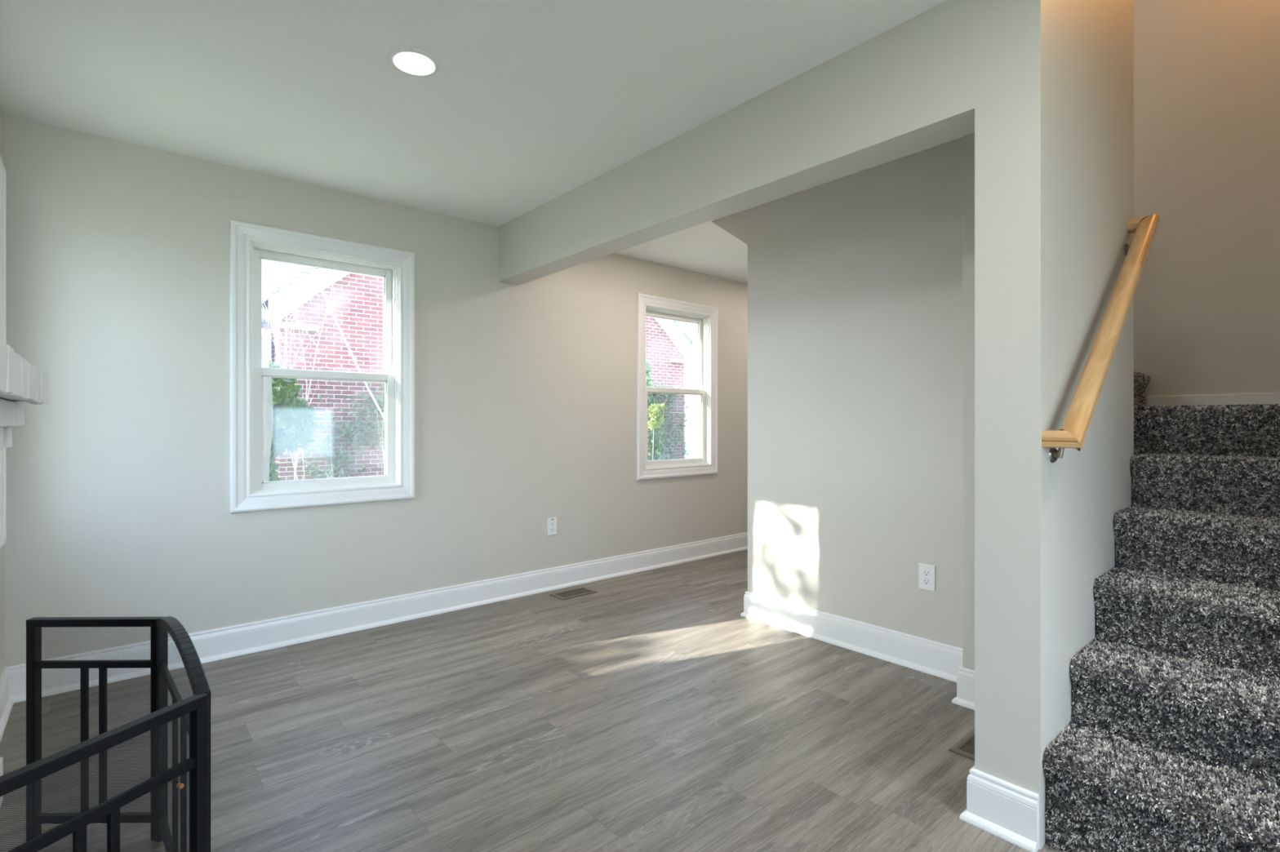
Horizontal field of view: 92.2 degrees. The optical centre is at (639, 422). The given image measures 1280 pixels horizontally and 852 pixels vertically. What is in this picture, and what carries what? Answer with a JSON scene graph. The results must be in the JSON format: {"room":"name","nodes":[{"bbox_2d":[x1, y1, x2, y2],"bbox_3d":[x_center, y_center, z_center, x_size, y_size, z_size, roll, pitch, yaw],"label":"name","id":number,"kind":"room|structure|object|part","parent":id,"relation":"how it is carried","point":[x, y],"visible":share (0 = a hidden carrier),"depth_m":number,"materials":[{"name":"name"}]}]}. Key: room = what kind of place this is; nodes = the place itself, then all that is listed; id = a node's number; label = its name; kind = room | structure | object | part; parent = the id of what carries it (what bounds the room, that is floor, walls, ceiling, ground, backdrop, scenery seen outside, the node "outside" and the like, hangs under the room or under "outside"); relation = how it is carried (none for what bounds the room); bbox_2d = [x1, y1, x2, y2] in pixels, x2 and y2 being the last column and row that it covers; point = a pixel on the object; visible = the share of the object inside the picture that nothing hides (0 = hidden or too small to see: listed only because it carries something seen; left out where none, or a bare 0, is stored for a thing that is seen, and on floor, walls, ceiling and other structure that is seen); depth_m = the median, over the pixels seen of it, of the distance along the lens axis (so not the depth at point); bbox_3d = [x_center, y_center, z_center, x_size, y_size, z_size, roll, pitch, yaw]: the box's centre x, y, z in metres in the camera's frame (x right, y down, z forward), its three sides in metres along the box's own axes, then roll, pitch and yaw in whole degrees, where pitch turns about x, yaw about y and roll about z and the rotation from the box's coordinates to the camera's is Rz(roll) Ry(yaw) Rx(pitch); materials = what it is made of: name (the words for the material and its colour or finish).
{"room":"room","nodes":[
{"label":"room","id":0,"kind":"room"},
{"bbox_2d":[0,102,4,675],"bbox_3d":[-0.685,-0.104,0.143,0.200,2.678,6.010,0,0,-41],"label":"wall","id":1,"kind":"structure","parent":0,"point":[2,113],"depth_m":2.44,"materials":[{"name":"beige paint"}]},
{"bbox_2d":[0,156,6,548],"bbox_3d":[-2.323,-0.255,2.018,0.281,1.448,0.716,0,0,-41],"label":"window","id":2,"kind":"structure","parent":1,"relation":"in","point":[2,170],"depth_m":2.35,"materials":[{"name":"white paint"}]},
{"bbox_2d":[4,114,747,666],"bbox_3d":[-0.463,-0.104,4.429,6.126,2.678,0.200,0,0,-41],"label":"wall","id":3,"kind":"structure","parent":0,"point":[118,251],"depth_m":3.06,"materials":[{"name":"beige paint"}]},
{"bbox_2d":[230,219,414,513],"bbox_3d":[-1.727,-0.269,3.368,0.896,1.420,0.281,0,0,-41],"label":"window","id":4,"kind":"structure","parent":3,"relation":"in","point":[251,244],"depth_m":3.21,"materials":[{"name":"white paint"}]},
{"bbox_3d":[-1.703,-0.556,3.339,0.692,0.642,0.026,0,0,-41],"label":"sash","id":5,"kind":"part","parent":4,"relation":"part of","materials":[{"name":"clear glass"}]},
{"bbox_3d":[-1.680,0.040,3.312,0.692,0.622,0.028,0,0,-41],"label":"sash","id":6,"kind":"part","parent":4,"relation":"part of","materials":[{"name":"white plastic"}]},
{"bbox_2d":[0,532,747,742],"bbox_3d":[-0.029,1.063,4.077,5.926,0.144,0.900,0,0,-41],"label":"baseboard","id":7,"kind":"structure","parent":3,"relation":"attached to","point":[230,642],"depth_m":3.40,"materials":[{"name":"white paint"}]},
{"bbox_2d":[547,517,556,535],"bbox_3d":[-0.596,0.709,4.178,0.074,0.118,0.008,0,0,-41],"label":"electrical outlet","id":8,"kind":"object","parent":3,"relation":"attached to","point":[552,522],"visible":1,"depth_m":4.17,"materials":[{"name":"plastic"}]},
{"bbox_2d":[636,293,718,479],"bbox_3d":[0.237,-0.269,5.057,0.896,1.420,0.281,0,0,-41],"label":"window","id":9,"kind":"structure","parent":3,"relation":"in","point":[706,317],"depth_m":5.06,"materials":[{"name":"white paint"}]},
{"bbox_3d":[0.261,-0.556,5.029,0.692,0.642,0.026,0,0,-41],"label":"sash","id":10,"kind":"part","parent":9,"relation":"part of","materials":[{"name":"clear glass"}]},
{"bbox_3d":[0.285,0.040,5.001,0.692,0.622,0.028,0,0,-41],"label":"sash","id":11,"kind":"part","parent":9,"relation":"part of","materials":[{"name":"white plastic"}]},
{"bbox_2d":[0,0,962,283],"bbox_3d":[1.496,-1.363,2.151,6.126,0.240,6.210,0,0,-41],"label":"ceiling","id":12,"kind":"structure","parent":0,"point":[528,103],"depth_m":2.23,"materials":[{"name":"paint"}]},
{"bbox_2d":[387,46,439,76],"bbox_3d":[-0.779,-1.239,2.124,0.169,0.008,0.169,0,0,-41],"label":"recessed light","id":13,"kind":"object","parent":12,"relation":"in","point":[412,61],"visible":1,"depth_m":2.12,"materials":[{"name":"plastic"}]},
{"bbox_2d":[0,549,1062,851],"bbox_3d":[1.496,1.195,2.151,6.126,0.120,6.210,0,0,-41],"label":"floor","id":14,"kind":"structure","parent":0,"point":[642,712],"depth_m":2.19,"materials":[{"name":"grey laminate"}]},
{"bbox_2d":[0,340,48,806],"bbox_3d":[-1.362,0.494,1.207,0.200,1.285,1.740,0,0,-41],"label":"fireplace","id":15,"kind":"object","parent":14,"relation":"on","point":[20,381],"visible":0.99,"depth_m":1.49,"materials":[{"name":"white paint"}]},
{"bbox_2d":[0,340,48,404],"bbox_3d":[-1.355,-0.101,1.213,0.180,0.096,1.740,0,0,-41],"label":"mantel shelf","id":16,"kind":"object","parent":15,"relation":"attached to","point":[20,381],"depth_m":1.36,"materials":[{"name":"white paint"}]},
{"bbox_2d":[0,616,211,851],"bbox_3d":[-1.198,0.812,1.376,0.325,0.646,1.073,0,0,-41],"label":"fire screen","id":17,"kind":"object","parent":14,"relation":"on","point":[193,712],"visible":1,"depth_m":1.32,"materials":[{"name":"black metal"}]},
{"bbox_3d":[-1.484,0.835,1.678,0.354,0.600,0.025,0,0,-1],"label":"panel","id":18,"kind":"part","parent":17,"relation":"part of","materials":[{"name":"black metal"}]},
{"bbox_3d":[-0.915,0.835,1.045,0.025,0.600,0.354,0,0,18],"label":"panel","id":19,"kind":"part","parent":17,"relation":"part of","materials":[{"name":"black metal"}]},
{"bbox_2d":[176,783,184,789],"bbox_3d":[-0.875,0.692,1.170,0.010,0.009,0.009,0,0,18],"label":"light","id":20,"kind":"object","parent":17,"relation":"attached to","point":[180,786],"depth_m":1.17,"materials":[{"name":"orange"}]},
{"bbox_3d":[-1.083,0.812,1.446,0.025,0.646,0.651,0,0,-44],"label":"panel","id":21,"kind":"part","parent":17,"relation":"part of","materials":[{"name":"black metal"}]},
{"bbox_2d":[549,586,597,599],"bbox_3d":[-0.439,1.131,4.067,0.272,0.007,0.158,0,0,-41],"label":"floor vent","id":22,"kind":"object","parent":14,"relation":"in","point":[579,592],"visible":1,"depth_m":4.06,"materials":[{"name":"brown metal"}]},
{"bbox_2d":[948,728,974,760],"bbox_3d":[1.221,1.131,2.154,0.272,0.007,0.158,0,0,-41],"label":"floor vent","id":23,"kind":"object","parent":14,"relation":"in","point":[965,747],"visible":0.26,"depth_m":2.14,"materials":[{"name":"brown metal"}]},
{"bbox_2d":[1041,370,1279,851],"bbox_3d":[1.825,0.166,2.427,2.162,1.938,2.140,0,0,-41],"label":"carpeted staircase","id":24,"kind":"structure","parent":14,"relation":"on","point":[1171,742],"depth_m":1.74,"materials":[{"name":"carpet"}]},
{"bbox_2d":[497,0,974,284],"bbox_3d":[0.084,-1.080,2.888,0.154,0.367,2.851,0,0,-41],"label":"beam","id":25,"kind":"structure","parent":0,"point":[908,88],"depth_m":2.28,"materials":[{"name":"beige paint"}]},
{"bbox_2d":[711,137,962,648],"bbox_3d":[0.981,-1.265,3.261,0.099,4.800,2.248,0,0,-41],"label":"wall partition","id":26,"kind":"structure","parent":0,"point":[855,281],"depth_m":3.05,"materials":[{"name":"beige paint"}]},
{"bbox_2d":[740,591,974,710],"bbox_3d":[2.104,1.063,3.824,3.023,0.144,1.638,0,0,-41],"label":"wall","id":27,"kind":"structure","parent":26,"relation":"attached to","point":[939,660],"depth_m":2.99,"materials":[{"name":"white paint"}]},
{"bbox_2d":[918,563,935,591],"bbox_3d":[1.306,0.708,2.803,0.008,0.118,0.074,0,0,-41],"label":"electrical outlet","id":28,"kind":"object","parent":26,"relation":"attached to","point":[926,573],"visible":1,"depth_m":2.80,"materials":[{"name":"plastic"}]},
{"bbox_2d":[923,578,929,585],"bbox_3d":[1.305,0.727,2.801,0.003,0.029,0.029,0,0,-41],"label":"socket","id":29,"kind":"object","parent":28,"relation":"attached to","point":[926,581],"depth_m":2.80,"materials":[{"name":"plastic"}]},
{"bbox_2d":[923,569,929,576],"bbox_3d":[1.305,0.688,2.801,0.003,0.029,0.029,0,0,-41],"label":"socket","id":30,"kind":"object","parent":28,"relation":"attached to","point":[926,572],"depth_m":2.80,"materials":[{"name":"plastic"}]},
{"bbox_2d":[962,132,974,671],"bbox_3d":[1.489,-0.054,2.431,0.214,2.378,0.326,0,0,-41],"label":"wall","id":31,"kind":"structure","parent":0,"point":[968,140],"depth_m":2.46,"materials":[{"name":"beige paint"}]},
{"bbox_2d":[959,765,1039,851],"bbox_3d":[1.266,1.063,1.938,0.767,0.144,0.190,0,0,-41],"label":"baseboard","id":32,"kind":"structure","parent":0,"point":[1010,812],"depth_m":1.69,"materials":[{"name":"white paint"}]},
{"bbox_2d":[974,0,1133,849],"bbox_3d":[1.407,-1.265,2.037,1.050,4.800,0.164,0,0,-41],"label":"wall","id":33,"kind":"structure","parent":0,"point":[1054,79],"depth_m":1.73,"materials":[{"name":"beige paint"}]},
{"bbox_2d":[1041,213,1159,462],"bbox_3d":[1.472,-0.318,1.929,0.998,0.860,0.093,0,0,-41],"label":"handrail","id":34,"kind":"object","parent":33,"relation":"attached to","point":[1073,432],"visible":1,"depth_m":1.80,"materials":[{"name":"brown wood"}]},
{"bbox_2d":[1133,0,1279,406],"bbox_3d":[2.102,-1.265,3.859,0.120,4.800,4.010,0,0,-41],"label":"wall","id":35,"kind":"structure","parent":0,"point":[1206,73],"depth_m":3.00,"materials":[{"name":"beige paint"}]},
{"bbox_2d":[1146,392,1279,406],"bbox_3d":[2.984,-0.094,2.731,0.014,0.078,1.150,0,0,-41],"label":"baseboard","id":36,"kind":"structure","parent":35,"relation":"attached to","point":[1274,397],"depth_m":2.96,"materials":[{"name":"white paint"}]},
{"label":"outside","id":37,"kind":"structure","parent":0,"visible":0},
{"bbox_2d":[684,442,693,458],"bbox_3d":[-9.780,2.035,11.373,80.000,0.300,90.000,0,0,-41],"label":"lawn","id":38,"kind":"structure","parent":37,"point":[689,446],"depth_m":41.25,"materials":[{"name":"white"}]},
{"bbox_2d":[262,263,294,481],"bbox_3d":[-3.099,-1.417,4.523,2.917,6.622,1.693,0,0,-41],"label":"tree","id":39,"kind":"object","parent":38,"relation":"on","point":[268,394],"visible":0.02,"depth_m":4.47,"materials":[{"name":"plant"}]},
{"bbox_2d":[267,359,320,481],"bbox_3d":[-3.288,0.776,5.419,0.938,2.629,1.349,0,0,-41],"label":"evergreen shrub","id":40,"kind":"object","parent":38,"relation":"on","point":[291,414],"visible":0.12,"depth_m":5.29,"materials":[{"name":"green plant"}]},
{"bbox_3d":[-3.388,0.960,5.555,0.095,1.856,0.274,0,0,-2],"label":"stem","id":41,"kind":"part","parent":40,"relation":"part of","materials":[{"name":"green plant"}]},
{"bbox_2d":[262,259,384,479],"bbox_3d":[-3.074,-0.892,6.274,2.631,5.563,2.135,0,0,-14],"label":"bare shrub","id":42,"kind":"object","parent":38,"relation":"on","point":[295,464],"visible":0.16,"depth_m":6.11,"materials":[{"name":"white plant"}]},
{"bbox_2d":[262,259,693,480],"bbox_3d":[-6.830,-1.732,12.222,14.980,7.233,7.360,0,0,-41],"label":"brick house","id":43,"kind":"structure","parent":38,"relation":"on","point":[357,308],"depth_m":9.51,"materials":[{"name":"red brick"}]},
{"bbox_2d":[285,362,688,479],"bbox_3d":[-2.010,0.285,11.629,8.296,3.233,0.244,0,0,-41],"label":"tree","id":44,"kind":"object","parent":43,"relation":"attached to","point":[348,427],"visible":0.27,"depth_m":9.62,"materials":[{"name":"green plant"}]},
{"bbox_3d":[-4.198,0.860,9.831,0.162,2.052,0.022,0,0,-41],"label":"stem","id":45,"kind":"part","parent":44,"relation":"part of","materials":[{"name":"green plant"}]},
{"bbox_2d":[645,359,665,460],"bbox_3d":[0.157,0.442,9.767,0.709,3.104,1.077,0,0,-41],"label":"shrub","id":46,"kind":"object","parent":38,"relation":"on","point":[660,431],"visible":0.1,"depth_m":9.66,"materials":[{"name":"green plant"}]},
{"bbox_2d":[647,403,666,460],"bbox_3d":[0.235,0.795,9.465,0.264,2.180,0.369,0,0,42],"label":"tree","id":47,"kind":"object","parent":38,"relation":"on","point":[655,414],"visible":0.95,"depth_m":9.43,"materials":[{"name":"green plant"}]},
{"bbox_3d":[0.201,0.910,9.510,0.030,1.950,0.066,0,0,-41],"label":"stem","id":48,"kind":"part","parent":47,"relation":"part of","materials":[{"name":"white plant"}]}
]}

